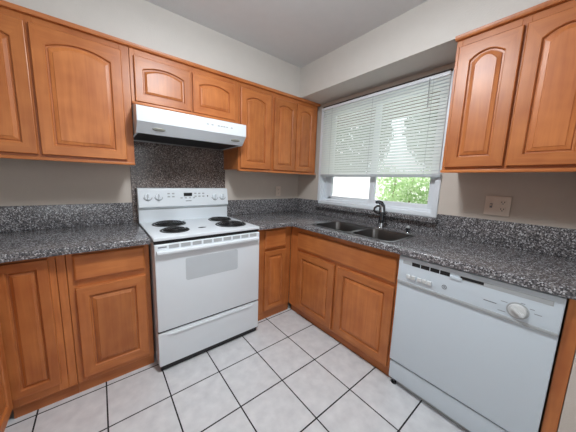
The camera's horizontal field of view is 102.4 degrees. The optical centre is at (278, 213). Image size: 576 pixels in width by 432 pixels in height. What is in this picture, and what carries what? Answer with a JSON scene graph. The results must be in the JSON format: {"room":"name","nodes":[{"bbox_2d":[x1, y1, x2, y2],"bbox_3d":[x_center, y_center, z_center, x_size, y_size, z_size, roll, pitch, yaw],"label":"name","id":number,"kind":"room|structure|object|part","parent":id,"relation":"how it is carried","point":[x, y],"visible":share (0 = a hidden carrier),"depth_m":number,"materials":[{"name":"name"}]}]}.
{"room":"kitchen","nodes":[
{"label":"kitchen","id":0,"kind":"room"},
{"bbox_2d":[0,158,297,277],"bbox_3d":[-1.056,-0.257,2.075,3.200,2.440,0.140,-5,10,-37],"label":"wall","id":1,"kind":"structure","parent":0,"point":[23,182],"depth_m":1.70,"materials":[{"name":"paint"}]},
{"bbox_2d":[0,202,132,231],"bbox_3d":[-1.228,0.127,0.930,1.246,0.164,1.539,-5,10,-37],"label":"backsplash","id":2,"kind":"structure","parent":1,"relation":"attached to","point":[29,217],"depth_m":1.64,"materials":[{"name":"stone"}]},
{"bbox_2d":[0,7,134,164],"bbox_3d":[-1.439,-0.711,1.396,0.916,0.776,0.333,-5,10,-37],"label":"upper cabinet","id":3,"kind":"object","parent":1,"relation":"attached to","point":[65,93],"visible":0.98,"depth_m":1.34,"materials":[{"name":"brown wood"}]},
{"bbox_3d":[-1.517,-0.664,1.140,0.286,0.555,0.012,-5,10,-37],"label":"raised panel","id":4,"kind":"part","parent":3,"relation":"part of","materials":[{"name":"brown wood"}]},
{"bbox_3d":[-1.519,-0.665,1.143,0.418,0.687,0.020,-5,10,-37],"label":"door","id":5,"kind":"part","parent":3,"relation":"part of","materials":[{"name":"brown wood"}]},
{"bbox_3d":[-1.355,-0.315,1.327,0.915,0.017,0.021,-5,10,-37],"label":"light rail","id":6,"kind":"part","parent":3,"relation":"part of","materials":[{"name":"brown wood"}]},
{"bbox_3d":[-1.179,-0.692,1.403,0.410,0.687,0.020,-5,10,-37],"label":"door","id":7,"kind":"part","parent":3,"relation":"part of","materials":[{"name":"brown wood"}]},
{"bbox_3d":[-1.177,-0.692,1.400,0.278,0.555,0.012,-5,10,-37],"label":"raised panel","id":8,"kind":"part","parent":3,"relation":"part of","materials":[{"name":"brown wood"}]},
{"bbox_2d":[0,0,320,106],"bbox_3d":[-0.617,-1.124,1.765,2.730,0.024,0.022,-5,10,-37],"label":"trim","id":9,"kind":"structure","parent":3,"relation":"attached to","point":[5,4],"depth_m":1.50,"materials":[{"name":"brown wood"}]},
{"bbox_2d":[130,141,224,223],"bbox_3d":[-0.868,-0.273,2.121,0.814,0.670,0.011,-5,10,-37],"label":"panel","id":10,"kind":"object","parent":1,"relation":"attached to","point":[156,165],"visible":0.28,"depth_m":2.05,"materials":[{"name":"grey stone"}]},
{"bbox_2d":[128,47,238,123],"bbox_3d":[-0.753,-0.966,1.888,0.796,0.370,0.333,-5,10,-37],"label":"upper cabinet","id":11,"kind":"object","parent":1,"relation":"attached to","point":[155,81],"visible":0.93,"depth_m":1.71,"materials":[{"name":"brown wood"}]},
{"bbox_3d":[-0.812,-0.913,1.653,0.368,0.288,0.020,-5,10,-37],"label":"door","id":12,"kind":"part","parent":11,"relation":"part of","materials":[{"name":"brown wood"}]},
{"bbox_3d":[-0.810,-0.913,1.650,0.252,0.172,0.012,-5,10,-37],"label":"raised panel","id":13,"kind":"part","parent":11,"relation":"part of","materials":[{"name":"brown wood"}]},
{"bbox_3d":[-0.663,-0.772,1.791,0.795,0.017,0.021,-5,10,-37],"label":"light rail","id":14,"kind":"part","parent":11,"relation":"part of","materials":[{"name":"brown wood"}]},
{"bbox_2d":[132,104,245,149],"bbox_3d":[-0.721,-0.670,1.864,0.776,0.204,0.490,-5,10,-37],"label":"range hood","id":15,"kind":"object","parent":11,"relation":"attached to","point":[150,124],"visible":0.94,"depth_m":1.68,"materials":[{"name":"white metal"}]},
{"bbox_3d":[-0.515,-0.937,1.879,0.354,0.288,0.020,-5,10,-37],"label":"door","id":16,"kind":"part","parent":11,"relation":"part of","materials":[{"name":"brown wood"}]},
{"bbox_3d":[-0.513,-0.937,1.877,0.238,0.172,0.012,-5,10,-37],"label":"raised panel","id":17,"kind":"part","parent":11,"relation":"part of","materials":[{"name":"brown wood"}]},
{"bbox_2d":[223,82,272,172],"bbox_3d":[-0.298,-0.802,2.269,0.366,0.776,0.333,-5,10,-37],"label":"upper cabinet","id":18,"kind":"object","parent":1,"relation":"attached to","point":[254,103],"visible":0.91,"depth_m":2.14,"materials":[{"name":"brown wood"}]},
{"bbox_3d":[-0.214,-0.407,2.201,0.365,0.017,0.021,-5,10,-37],"label":"light rail","id":19,"kind":"part","parent":18,"relation":"part of","materials":[{"name":"brown wood"}]},
{"bbox_3d":[-0.207,-0.765,2.147,0.322,0.686,0.020,-5,10,-37],"label":"door","id":20,"kind":"part","parent":18,"relation":"part of","materials":[{"name":"brown wood"}]},
{"bbox_3d":[-0.205,-0.765,2.145,0.190,0.554,0.012,-5,10,-37],"label":"raised panel","id":21,"kind":"part","parent":18,"relation":"part of","materials":[{"name":"brown wood"}]},
{"bbox_2d":[276,186,280,195],"bbox_3d":[-0.001,-0.272,2.797,0.072,0.116,0.011,-5,10,-37],"label":"outlet plate","id":22,"kind":"object","parent":1,"relation":"attached to","point":[278,188],"visible":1,"depth_m":2.79,"materials":[{"name":"beige plastic"}]},
{"bbox_2d":[271,93,317,174],"bbox_3d":[0.096,-0.834,2.571,0.627,0.776,0.333,-5,10,-37],"label":"upper cabinet","id":23,"kind":"object","parent":1,"relation":"attached to","point":[294,122],"visible":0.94,"depth_m":2.41,"materials":[{"name":"brown wood"}]},
{"bbox_3d":[0.069,-0.787,2.359,0.280,0.686,0.020,-5,10,-37],"label":"door","id":24,"kind":"part","parent":23,"relation":"part of","materials":[{"name":"brown wood"}]},
{"bbox_3d":[0.071,-0.787,2.356,0.160,0.566,0.012,-5,10,-37],"label":"raised panel","id":25,"kind":"part","parent":23,"relation":"part of","materials":[{"name":"brown wood"}]},
{"bbox_3d":[0.181,-0.438,2.502,0.626,0.017,0.021,-5,10,-37],"label":"light rail","id":26,"kind":"part","parent":23,"relation":"part of","materials":[{"name":"brown wood"}]},
{"bbox_3d":[0.290,-0.805,2.528,0.256,0.686,0.020,-5,10,-37],"label":"door","id":27,"kind":"part","parent":23,"relation":"part of","materials":[{"name":"brown wood"}]},
{"bbox_3d":[0.292,-0.805,2.525,0.136,0.566,0.012,-5,10,-37],"label":"raised panel","id":28,"kind":"part","parent":23,"relation":"part of","materials":[{"name":"brown wood"}]},
{"bbox_2d":[4,0,300,96],"bbox_3d":[-0.839,-1.293,1.781,3.080,0.294,0.318,-5,10,-37],"label":"soffit","id":29,"kind":"structure","parent":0,"point":[140,22],"depth_m":1.65,"materials":[{"name":"paint"}]},
{"bbox_2d":[4,278,538,431],"bbox_3d":[0.273,1.272,0.614,3.340,0.100,4.440,-5,10,-37],"label":"floor","id":30,"kind":"structure","parent":0,"point":[287,374],"depth_m":1.39,"materials":[{"name":"white tile"}]},
{"bbox_2d":[0,324,12,431],"bbox_3d":[-1.314,0.736,0.597,0.622,0.876,0.945,-5,10,-37],"label":"base cabinet","id":31,"kind":"object","parent":30,"relation":"on","point":[6,405],"visible":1,"depth_m":1.10,"materials":[{"name":"brown wood"}]},
{"bbox_3d":[-1.210,0.739,0.963,0.012,0.426,0.310,-5,10,-37],"label":"raised panel","id":32,"kind":"part","parent":31,"relation":"part of","materials":[{"name":"brown wood"}]},
{"bbox_2d":[0,202,150,262],"bbox_3d":[-1.218,0.145,0.941,1.272,0.202,1.539,-5,10,-37],"label":"countertop","id":33,"kind":"structure","parent":31,"relation":"on","point":[27,232],"depth_m":1.50,"materials":[{"name":"stone"}]},
{"bbox_2d":[0,255,79,418],"bbox_3d":[-1.437,0.612,1.446,0.262,0.876,0.597,-5,10,-37],"label":"base cabinet","id":34,"kind":"object","parent":30,"relation":"on","point":[36,318],"visible":0.87,"depth_m":1.21,"materials":[{"name":"brown wood"}]},
{"bbox_3d":[-1.283,0.600,1.191,0.091,0.620,0.012,-5,10,-37],"label":"raised panel","id":35,"kind":"part","parent":34,"relation":"part of","materials":[{"name":"brown wood"}]},
{"bbox_3d":[-1.285,0.599,1.194,0.195,0.724,0.020,-5,10,-37],"label":"door","id":36,"kind":"part","parent":34,"relation":"part of","materials":[{"name":"brown wood"}]},
{"bbox_2d":[65,244,153,391],"bbox_3d":[-1.175,0.591,1.647,0.398,0.876,0.597,-5,10,-37],"label":"base cabinet","id":37,"kind":"object","parent":30,"relation":"on","point":[110,289],"visible":0.91,"depth_m":1.40,"materials":[{"name":"brown wood"}]},
{"bbox_3d":[-0.989,0.290,1.374,0.342,0.146,0.020,-5,10,-37],"label":"drawer","id":38,"kind":"part","parent":37,"relation":"part of","materials":[{"name":"brown wood"}]},
{"bbox_3d":[-1.000,0.679,1.429,0.342,0.556,0.020,-5,10,-37],"label":"door","id":39,"kind":"part","parent":37,"relation":"part of","materials":[{"name":"brown wood"}]},
{"bbox_3d":[-0.998,0.679,1.426,0.212,0.426,0.012,-5,10,-37],"label":"raised panel","id":40,"kind":"part","parent":37,"relation":"part of","materials":[{"name":"brown wood"}]},
{"bbox_2d":[136,188,258,370],"bbox_3d":[-0.658,0.402,1.930,0.768,1.199,0.702,-5,10,-37],"label":"electric range","id":41,"kind":"object","parent":30,"relation":"on","point":[204,261],"visible":1,"depth_m":1.70,"materials":[{"name":"white metal"}]},
{"bbox_3d":[-1.050,-0.135,1.868,0.053,0.053,0.031,-5,10,-37],"label":"knob","id":42,"kind":"part","parent":41,"relation":"part of","materials":[{"name":"white plastic"}]},
{"bbox_3d":[-0.987,-0.140,1.916,0.053,0.053,0.031,-5,10,-37],"label":"knob","id":43,"kind":"part","parent":41,"relation":"part of","materials":[{"name":"white plastic"}]},
{"bbox_3d":[-0.881,0.084,1.871,0.252,0.014,0.252,-5,10,-37],"label":"burner","id":44,"kind":"part","parent":41,"relation":"part of","materials":[{"name":"black metal"}]},
{"bbox_3d":[-0.737,0.119,1.651,0.196,0.014,0.196,-5,10,-37],"label":"burner","id":45,"kind":"part","parent":41,"relation":"part of","materials":[{"name":"black metal"}]},
{"bbox_2d":[139,216,258,241],"bbox_3d":[-0.639,0.099,1.874,0.768,0.022,0.605,-5,10,-37],"label":"cooktop","id":46,"kind":"object","parent":41,"relation":"in","point":[176,229],"depth_m":1.76,"materials":[{"name":"white metal"}]},
{"bbox_3d":[-0.473,0.457,1.694,0.762,0.580,0.041,-5,10,-37],"label":"oven door","id":47,"kind":"part","parent":41,"relation":"part of","materials":[{"name":"white metal"}]},
{"bbox_3d":[-0.485,0.873,1.754,0.764,0.235,0.039,-5,10,-37],"label":"storage drawer","id":48,"kind":"part","parent":41,"relation":"part of","materials":[{"name":"white metal"}]},
{"bbox_3d":[-0.451,0.221,1.631,0.732,0.025,0.028,-5,10,-37],"label":"door handle","id":49,"kind":"part","parent":41,"relation":"part of","materials":[{"name":"white metal"}]},
{"bbox_3d":[-0.492,1.006,1.777,0.744,0.044,0.018,-5,10,-37],"label":"kick plate","id":50,"kind":"part","parent":41,"relation":"part of","materials":[{"name":"black plastic"}]},
{"bbox_3d":[-0.469,0.785,1.723,0.668,0.026,0.009,-5,10,-37],"label":"drawer pull","id":51,"kind":"part","parent":41,"relation":"part of","materials":[{"name":"white metal"}]},
{"bbox_3d":[-0.396,0.089,1.931,0.250,0.014,0.250,-5,10,-37],"label":"burner","id":52,"kind":"part","parent":41,"relation":"part of","materials":[{"name":"black metal"}]},
{"bbox_2d":[257,226,290,320],"bbox_3d":[-0.226,0.515,2.373,0.428,0.876,0.597,-5,10,-37],"label":"base cabinet","id":53,"kind":"object","parent":30,"relation":"on","point":[274,244],"visible":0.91,"depth_m":2.15,"materials":[{"name":"brown wood"}]},
{"bbox_3d":[-0.035,0.614,2.169,0.234,0.563,0.020,-5,10,-37],"label":"door","id":54,"kind":"part","parent":53,"relation":"part of","materials":[{"name":"brown wood"}]},
{"bbox_3d":[-0.033,0.615,2.167,0.130,0.459,0.012,-5,10,-37],"label":"raised panel","id":55,"kind":"part","parent":53,"relation":"part of","materials":[{"name":"brown wood"}]},
{"bbox_3d":[-0.024,0.227,2.114,0.234,0.166,0.020,-5,10,-37],"label":"drawer","id":56,"kind":"part","parent":53,"relation":"part of","materials":[{"name":"brown wood"}]},
{"bbox_2d":[289,226,399,376],"bbox_3d":[0.655,0.585,2.056,0.612,0.876,1.028,-5,10,-37],"label":"base cabinet","id":57,"kind":"object","parent":30,"relation":"on","point":[346,289],"visible":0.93,"depth_m":1.74,"materials":[{"name":"brown wood"}]},
{"bbox_3d":[0.306,0.649,2.025,0.012,0.423,0.293,-5,10,-37],"label":"raised panel","id":58,"kind":"part","parent":57,"relation":"part of","materials":[{"name":"brown wood"}]},
{"bbox_3d":[0.308,0.649,2.027,0.020,0.553,0.423,-5,10,-37],"label":"door","id":59,"kind":"part","parent":57,"relation":"part of","materials":[{"name":"brown wood"}]},
{"bbox_3d":[0.461,0.302,1.792,0.020,0.156,0.900,-5,10,-37],"label":"false drawer","id":60,"kind":"part","parent":57,"relation":"part of","materials":[{"name":"brown wood"}]},
{"bbox_3d":[0.588,0.709,1.663,0.012,0.423,0.309,-5,10,-37],"label":"raised panel","id":61,"kind":"part","parent":57,"relation":"part of","materials":[{"name":"brown wood"}]},
{"bbox_3d":[0.590,0.709,1.665,0.020,0.553,0.439,-5,10,-37],"label":"door","id":62,"kind":"part","parent":57,"relation":"part of","materials":[{"name":"brown wood"}]},
{"bbox_2d":[227,198,575,299],"bbox_3d":[0.542,0.073,1.815,1.021,0.196,2.297,-5,10,-37],"label":"countertop","id":63,"kind":"structure","parent":57,"relation":"on","point":[537,257],"depth_m":1.46,"materials":[{"name":"stone"}]},
{"bbox_2d":[312,221,413,241],"bbox_3d":[0.644,0.220,1.882,0.372,0.187,0.727,-5,10,-37],"label":"double sink","id":64,"kind":"object","parent":63,"relation":"in","point":[364,231],"visible":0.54,"depth_m":1.90,"materials":[{"name":"metal"}]},
{"bbox_3d":[0.541,0.198,2.015,0.326,0.186,0.342,-5,10,-37],"label":"bowl","id":65,"kind":"part","parent":64,"relation":"part of","materials":[{"name":"metal"}]},
{"bbox_3d":[0.758,0.244,1.736,0.326,0.186,0.306,-5,10,-37],"label":"bowl","id":66,"kind":"part","parent":64,"relation":"part of","materials":[{"name":"metal"}]},
{"bbox_2d":[373,200,384,227],"bbox_3d":[0.867,-0.001,1.995,0.103,0.236,0.059,4,8,16],"label":"kitchen faucet","id":67,"kind":"object","parent":63,"relation":"on","point":[381,205],"visible":1,"depth_m":1.97,"materials":[{"name":"silver metal"}]},
{"bbox_3d":[0.849,-0.035,1.983,0.073,0.084,0.018,2,8,-1],"label":"lever","id":68,"kind":"part","parent":67,"relation":"part of","materials":[{"name":"silver metal"}]},
{"bbox_3d":[0.872,-0.055,1.980,0.079,0.123,0.068,-5,10,-37],"label":"spout","id":69,"kind":"part","parent":67,"relation":"part of","materials":[{"name":"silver metal"}]},
{"bbox_2d":[404,226,410,233],"bbox_3d":[1.002,0.122,1.791,0.043,0.058,0.043,-5,10,-37],"label":"sprayer","id":70,"kind":"object","parent":63,"relation":"on","point":[407,227],"visible":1,"depth_m":1.78,"materials":[{"name":"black metal"}]},
{"bbox_2d":[389,255,566,431],"bbox_3d":[1.138,0.699,1.379,0.627,0.868,0.636,-5,10,-37],"label":"dishwasher","id":71,"kind":"object","parent":30,"relation":"on","point":[478,350],"visible":0.97,"depth_m":1.14,"materials":[{"name":"grey plastic"}]},
{"bbox_3d":[0.953,1.119,1.304,0.025,0.048,0.620,-5,10,-37],"label":"toe plate","id":72,"kind":"part","parent":71,"relation":"part of","materials":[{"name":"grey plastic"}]},
{"bbox_3d":[0.933,1.039,1.275,0.042,0.120,0.632,-5,10,-37],"label":"panel","id":73,"kind":"part","parent":71,"relation":"part of","materials":[{"name":"white metal"}]},
{"bbox_3d":[0.940,0.370,1.171,0.052,0.165,0.636,-5,10,-37],"label":"control panel","id":74,"kind":"part","parent":71,"relation":"part of","materials":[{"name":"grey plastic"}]},
{"bbox_2d":[538,298,575,431],"bbox_3d":[1.374,0.737,1.130,0.581,0.876,0.040,-5,10,-37],"label":"end panel","id":75,"kind":"object","parent":30,"relation":"on","point":[566,345],"visible":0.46,"depth_m":0.94,"materials":[{"name":"brown wood"}]},
{"bbox_2d":[145,0,427,67],"bbox_3d":[0.345,-1.242,0.257,3.340,0.100,4.440,-5,10,-37],"label":"ceiling","id":76,"kind":"structure","parent":0,"point":[299,33],"depth_m":1.67,"materials":[{"name":"paint"}]},
{"bbox_2d":[300,0,547,104],"bbox_3d":[0.956,-1.233,1.719,0.318,0.294,1.982,-5,10,-37],"label":"soffit","id":77,"kind":"structure","parent":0,"point":[421,39],"depth_m":1.64,"materials":[{"name":"paint"}]},
{"bbox_2d":[298,62,575,228],"bbox_3d":[1.577,-0.087,1.405,0.140,2.440,4.440,-5,10,-37],"label":"wall","id":78,"kind":"structure","parent":0,"point":[538,198],"depth_m":1.48,"materials":[{"name":"paint"}]},
{"bbox_2d":[317,68,453,217],"bbox_3d":[0.889,-0.575,2.208,0.154,1.056,1.230,-5,10,-37],"label":"window","id":79,"kind":"structure","parent":78,"relation":"in","point":[325,184],"depth_m":2.08,"materials":[{"name":"white plastic"}]},
{"bbox_3d":[0.757,-0.608,2.434,0.030,0.973,0.613,-5,10,-37],"label":"sash","id":80,"kind":"part","parent":79,"relation":"part of","materials":[{"name":"white plastic"}]},
{"bbox_2d":[320,70,451,176],"bbox_3d":[0.848,-0.709,2.122,0.036,0.738,1.186,-5,10,-37],"label":"window blind","id":81,"kind":"object","parent":79,"relation":"attached to","point":[399,166],"visible":1,"depth_m":1.99,"materials":[{"name":"white plastic"}]},
{"bbox_3d":[0.844,-0.357,2.170,0.026,0.026,1.176,-5,10,-37],"label":"rail","id":82,"kind":"part","parent":81,"relation":"part of","materials":[{"name":"white plastic"}]},
{"bbox_3d":[1.071,-0.534,1.976,0.030,0.973,0.565,-5,10,-37],"label":"sash","id":83,"kind":"part","parent":79,"relation":"part of","materials":[{"name":"white plastic"}]},
{"bbox_2d":[337,91,440,128],"bbox_3d":[1.280,-1.419,2.974,1.460,0.100,9.000,-5,10,-37],"label":"roof eave","id":84,"kind":"object","parent":78,"relation":"attached to","point":[438,91],"depth_m":3.09},
{"bbox_2d":[227,198,575,258],"bbox_3d":[0.547,0.055,1.815,1.012,0.160,2.297,-5,10,-37],"label":"backsplash","id":85,"kind":"structure","parent":78,"relation":"attached to","point":[557,241],"depth_m":1.62,"materials":[{"name":"stone"}]},
{"bbox_2d":[483,196,511,216],"bbox_3d":[1.411,-0.050,1.493,0.020,0.124,0.124,-5,10,-37],"label":"outlet plate","id":86,"kind":"object","parent":78,"relation":"attached to","point":[494,205],"visible":1,"depth_m":1.49,"materials":[{"name":"beige plastic"}]},
{"bbox_2d":[498,207,505,211],"bbox_3d":[1.427,-0.025,1.476,0.007,0.028,0.034,-5,10,-37],"label":"receptacle","id":87,"kind":"object","parent":86,"relation":"attached to","point":[500,209],"depth_m":1.47,"materials":[{"name":"beige plastic"}]},
{"bbox_2d":[440,0,575,172],"bbox_3d":[1.344,-0.612,1.260,0.333,0.776,0.614,-5,10,-37],"label":"upper cabinet","id":88,"kind":"object","parent":78,"relation":"attached to","point":[512,108],"visible":0.96,"depth_m":1.17,"materials":[{"name":"brown wood"}]},
{"bbox_3d":[1.122,-0.608,1.289,0.012,0.552,0.132,-5,10,-37],"label":"raised panel","id":89,"kind":"part","parent":88,"relation":"part of","materials":[{"name":"brown wood"}]},
{"bbox_3d":[1.125,-0.609,1.291,0.020,0.684,0.264,-5,10,-37],"label":"door","id":90,"kind":"part","parent":88,"relation":"part of","materials":[{"name":"brown wood"}]},
{"bbox_3d":[1.210,-0.227,1.218,0.021,0.017,0.613,-5,10,-37],"label":"light rail","id":91,"kind":"part","parent":88,"relation":"part of","materials":[{"name":"brown wood"}]},
{"bbox_2d":[455,0,568,41],"bbox_3d":[1.228,-0.978,1.111,0.022,0.024,0.623,-5,10,-37],"label":"trim","id":92,"kind":"structure","parent":88,"relation":"attached to","point":[550,3],"depth_m":1.17,"materials":[{"name":"brown wood"}]},
{"bbox_3d":[1.296,-0.573,1.071,0.020,0.684,0.277,-5,10,-37],"label":"door","id":93,"kind":"part","parent":88,"relation":"part of","materials":[{"name":"brown wood"}]},
{"bbox_3d":[1.293,-0.572,1.068,0.012,0.552,0.145,-5,10,-37],"label":"raised panel","id":94,"kind":"part","parent":88,"relation":"part of","materials":[{"name":"brown wood"}]},
{"bbox_2d":[557,350,575,431],"bbox_3d":[1.467,-0.025,0.946,0.600,2.440,0.160,-5,10,-37],"label":"wall","id":95,"kind":"structure","parent":0,"point":[567,421],"depth_m":0.93,"materials":[{"name":"paint"}]},
{"label":"outside","id":96,"kind":"structure","parent":0,"visible":0},
{"bbox_3d":[9.784,-0.435,15.508,29.700,0.130,36.000,-5,10,-37],"label":"ground","id":97,"kind":"structure","parent":96,"visible":0},
{"bbox_2d":[335,121,390,171],"bbox_3d":[4.118,-3.653,13.883,4.629,6.391,5.153,-5,10,-37],"label":"tree","id":98,"kind":"object","parent":97,"relation":"on","point":[389,121],"visible":0.03,"depth_m":12.31,"materials":[{"name":"green plant"}]},
{"bbox_2d":[333,177,429,202],"bbox_3d":[4.836,-0.883,10.303,0.300,1.940,26.000,-5,10,-37],"label":"wall","id":99,"kind":"structure","parent":97,"relation":"on","point":[354,187],"depth_m":11.42,"materials":[{"name":"white paint"}]},
{"bbox_2d":[375,162,430,203],"bbox_3d":[2.947,0.060,3.680,0.770,1.901,2.970,-5,10,-37],"label":"hedge","id":100,"kind":"object","parent":97,"relation":"on","point":[395,189],"visible":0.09,"depth_m":4.23,"materials":[{"name":"green plant"}]},
{"bbox_2d":[402,112,437,160],"bbox_3d":[7.434,-2.827,9.181,4.308,6.265,4.753,-5,10,-37],"label":"tree","id":101,"kind":"object","parent":97,"relation":"on","point":[437,112],"visible":0.03,"depth_m":9.34,"materials":[{"name":"green plant"}]}
]}

